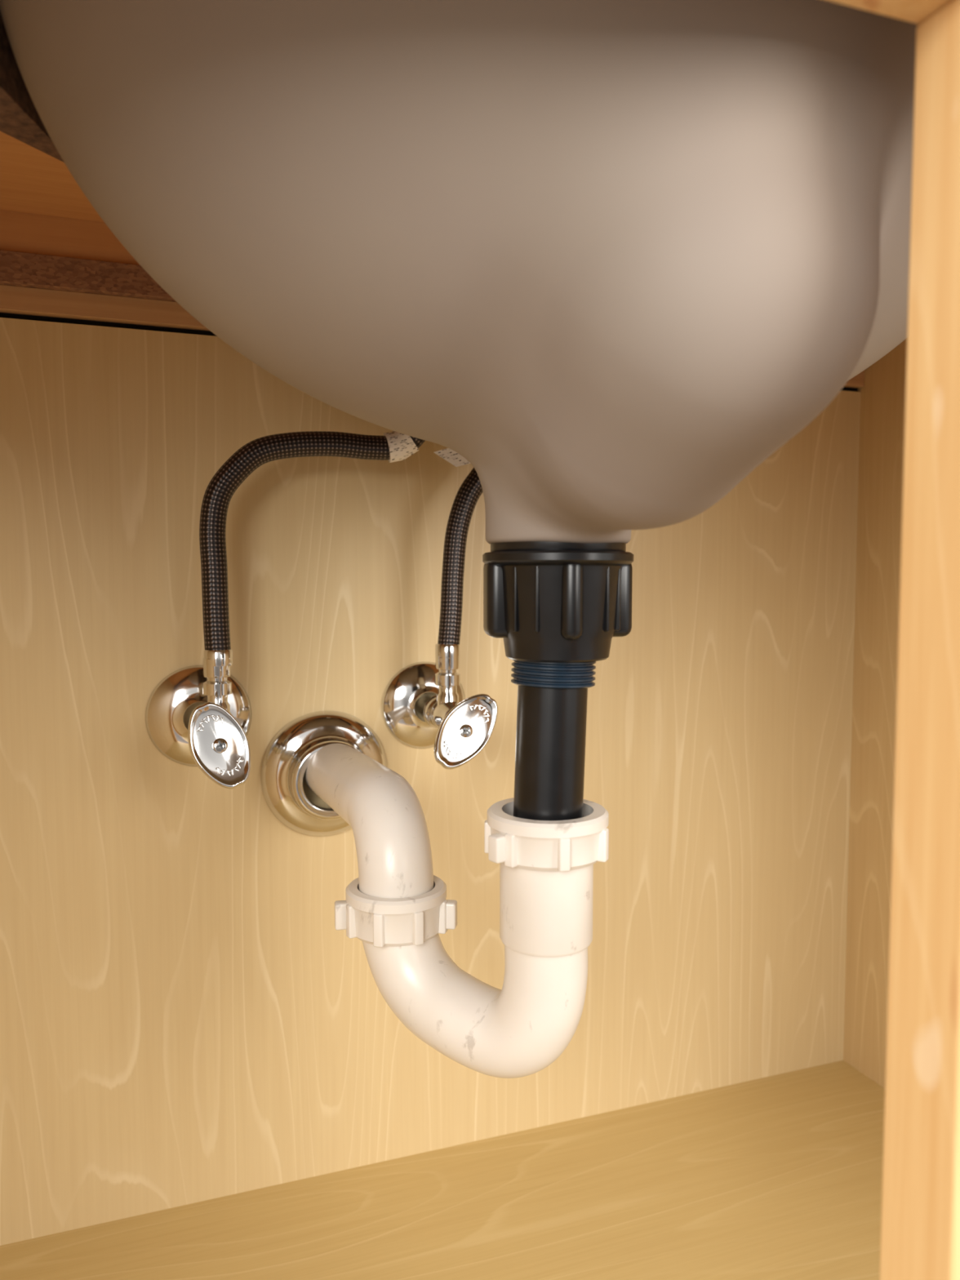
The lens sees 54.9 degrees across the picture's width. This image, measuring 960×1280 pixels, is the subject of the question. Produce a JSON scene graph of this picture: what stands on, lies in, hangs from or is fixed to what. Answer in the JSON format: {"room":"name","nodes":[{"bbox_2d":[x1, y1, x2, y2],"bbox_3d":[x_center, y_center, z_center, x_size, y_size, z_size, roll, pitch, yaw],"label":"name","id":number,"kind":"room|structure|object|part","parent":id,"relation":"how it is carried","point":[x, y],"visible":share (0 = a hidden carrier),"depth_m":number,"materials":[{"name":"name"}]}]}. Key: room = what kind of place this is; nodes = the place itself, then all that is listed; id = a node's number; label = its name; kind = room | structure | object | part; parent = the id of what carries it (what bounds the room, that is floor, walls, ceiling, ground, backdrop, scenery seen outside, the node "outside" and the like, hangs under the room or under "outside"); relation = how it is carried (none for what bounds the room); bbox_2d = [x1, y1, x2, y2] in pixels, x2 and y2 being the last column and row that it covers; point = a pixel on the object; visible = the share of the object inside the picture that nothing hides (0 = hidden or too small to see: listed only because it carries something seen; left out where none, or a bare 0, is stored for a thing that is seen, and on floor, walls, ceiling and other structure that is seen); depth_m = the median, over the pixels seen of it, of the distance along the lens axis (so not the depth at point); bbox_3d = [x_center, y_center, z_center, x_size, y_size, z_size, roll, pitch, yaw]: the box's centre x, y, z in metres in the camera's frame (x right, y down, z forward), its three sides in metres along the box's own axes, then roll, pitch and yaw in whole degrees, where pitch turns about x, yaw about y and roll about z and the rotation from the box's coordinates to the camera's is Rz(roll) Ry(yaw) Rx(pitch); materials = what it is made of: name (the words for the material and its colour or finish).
{"room":"under-sink cabinet","nodes":[
{"label":"under-sink cabinet","id":0,"kind":"room"},
{"bbox_2d":[0,131,103,222],"bbox_3d":[0.028,-0.260,0.443,0.843,0.012,0.486,-1,4,-20],"label":"ceiling","id":1,"kind":"structure","parent":0,"point":[33,181],"depth_m":0.53,"materials":[{"name":"brown wood"}]},
{"bbox_2d":[0,317,861,1245],"bbox_3d":[-0.052,0.101,0.689,0.807,0.614,0.015,-1,4,-20],"label":"wall","id":2,"kind":"structure","parent":0,"point":[186,1016],"depth_m":0.66,"materials":[{"name":"brown wood"}]},
{"bbox_2d":[0,209,139,265],"bbox_3d":[-0.051,-0.256,0.663,0.807,0.025,0.021,-1,4,-20],"label":"trim","id":3,"kind":"structure","parent":2,"relation":"attached to","point":[20,232],"depth_m":0.57,"materials":[{"name":"brown wood"}]},
{"bbox_2d":[145,657,251,789],"bbox_3d":[-0.173,0.050,0.578,0.069,0.078,0.104,-1,4,-20],"label":"shutoff valve","id":4,"kind":"object","parent":2,"relation":"attached to","point":[215,740],"visible":1,"depth_m":0.58,"materials":[{"name":"silver metal"}]},
{"bbox_2d":[202,657,231,712],"bbox_3d":[-0.165,0.033,0.581,0.018,0.045,0.018,-1,4,-20],"label":"outlet","id":5,"kind":"object","parent":4,"relation":"attached to","point":[217,687],"depth_m":0.57,"materials":[{"name":"silver metal"}]},
{"bbox_3d":[-0.153,0.061,0.542,0.035,0.050,0.021,-1,4,-20],"label":"handle","id":6,"kind":"part","parent":4,"relation":"part of","materials":[{"name":"silver metal"}]},
{"bbox_2d":[199,431,425,666],"bbox_3d":[-0.100,-0.122,0.589,0.154,0.274,0.029,-1,4,-20],"label":"supply hose","id":7,"kind":"object","parent":4,"relation":"attached to","point":[393,446],"visible":0.75,"depth_m":0.57,"materials":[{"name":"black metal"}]},
{"bbox_2d":[0,312,857,391],"bbox_3d":[-0.053,-0.208,0.670,0.807,0.004,0.011,-1,4,-20],"label":"trim","id":8,"kind":"structure","parent":2,"relation":"attached to","point":[2,314],"depth_m":0.60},
{"bbox_2d":[0,284,864,388],"bbox_3d":[-0.052,-0.217,0.666,0.807,0.015,0.019,-1,4,-20],"label":"trim","id":9,"kind":"structure","parent":2,"relation":"attached to","point":[15,300],"depth_m":0.59,"materials":[{"name":"brown wood"}]},
{"bbox_2d":[260,710,608,1078],"bbox_3d":[-0.047,0.133,0.533,0.103,0.151,0.300,-2,4,-29],"label":"p-trap","id":10,"kind":"object","parent":2,"relation":"attached to","point":[396,905],"visible":0.98,"depth_m":0.46,"materials":[{"name":"white plastic"}]},
{"bbox_3d":[-0.074,0.109,0.566,0.040,0.080,0.211,-1,4,-20],"label":"trap arm","id":11,"kind":"part","parent":10,"relation":"part of","materials":[{"name":"white plastic"}]},
{"bbox_2d":[334,875,457,947],"bbox_3d":[-0.045,0.141,0.487,0.062,0.024,0.055,-1,4,-20],"label":"nut","id":12,"kind":"object","parent":10,"relation":"attached to","point":[380,911],"depth_m":0.47,"materials":[{"name":"white plastic"}]},
{"bbox_2d":[0,249,869,367],"bbox_3d":[-0.051,-0.234,0.662,0.807,0.019,0.025,-1,4,-20],"label":"trim","id":13,"kind":"structure","parent":2,"relation":"attached to","point":[17,268],"depth_m":0.58,"materials":[{"name":"brown wood"}]},
{"bbox_2d":[382,657,497,769],"bbox_3d":[-0.024,0.045,0.632,0.064,0.076,0.103,-1,4,-20],"label":"shutoff valve","id":14,"kind":"object","parent":2,"relation":"attached to","point":[458,728],"visible":1,"depth_m":0.63,"materials":[{"name":"silver metal"}]},
{"bbox_2d":[435,657,460,705],"bbox_3d":[-0.022,0.029,0.633,0.018,0.045,0.018,-1,4,-20],"label":"outlet","id":15,"kind":"object","parent":14,"relation":"attached to","point":[447,679],"depth_m":0.63,"materials":[{"name":"silver metal"}]},
{"bbox_2d":[434,448,483,658],"bbox_3d":[-0.001,-0.124,0.627,0.068,0.274,0.023,-1,4,-20],"label":"supply hose","id":16,"kind":"object","parent":14,"relation":"attached to","point":[447,646],"visible":0.57,"depth_m":0.62,"materials":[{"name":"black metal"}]},
{"bbox_3d":[-0.011,0.058,0.595,0.045,0.046,0.018,-2,4,-31],"label":"handle","id":17,"kind":"part","parent":14,"relation":"part of","materials":[{"name":"silver metal"}]},
{"bbox_2d":[0,1060,884,1279],"bbox_3d":[0.026,0.412,0.492,0.807,0.018,0.445,-1,4,-20],"label":"floor","id":18,"kind":"structure","parent":0,"point":[779,1176],"depth_m":0.64,"materials":[{"name":"brown wood"}]},
{"bbox_2d":[843,337,906,1088],"bbox_3d":[0.411,0.074,0.619,0.018,0.678,0.460,-1,4,-20],"label":"wall","id":19,"kind":"structure","parent":0,"point":[882,394],"depth_m":0.79,"materials":[{"name":"brown wood"}]},
{"bbox_3d":[-0.364,0.092,0.337,0.018,0.678,0.460,-1,4,-20],"label":"wall","id":20,"kind":"structure","parent":0,"visible":0},
{"bbox_2d":[0,11,63,162],"bbox_3d":[-0.228,-0.221,0.258,0.039,0.043,0.319,2,4,25],"label":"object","id":21,"kind":"object","parent":20,"relation":"attached to","point":[20,119],"visible":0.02,"depth_m":0.36,"materials":[{"name":"brown stone"}]},
{"bbox_2d":[827,0,959,1279],"bbox_3d":[0.107,0.111,0.251,0.843,0.704,0.026,-1,4,-20],"label":"frame","id":22,"kind":"object","parent":20,"relation":"attached to","point":[920,1221],"visible":1,"depth_m":0.25,"materials":[{"name":"brown wood"}]},
{"bbox_3d":[0.031,-0.276,0.433,0.867,0.020,0.505,-1,4,-20],"label":"countertop","id":23,"kind":"structure","parent":0,"visible":0},
{"bbox_2d":[0,0,918,544],"bbox_3d":[0.038,-0.168,0.415,0.502,0.252,0.385,-1,4,-20],"label":"sink basin","id":24,"kind":"object","parent":23,"relation":"in","point":[610,259],"visible":0.92,"depth_m":0.28,"materials":[{"name":"ceramic"}]},
{"bbox_2d":[482,541,633,820],"bbox_3d":[0.036,0.028,0.433,0.070,0.149,0.070,-1,4,-20],"label":"sink drain","id":25,"kind":"object","parent":24,"relation":"attached to","point":[557,608],"visible":0.94,"depth_m":0.41,"materials":[{"name":"black plastic"}]}
]}

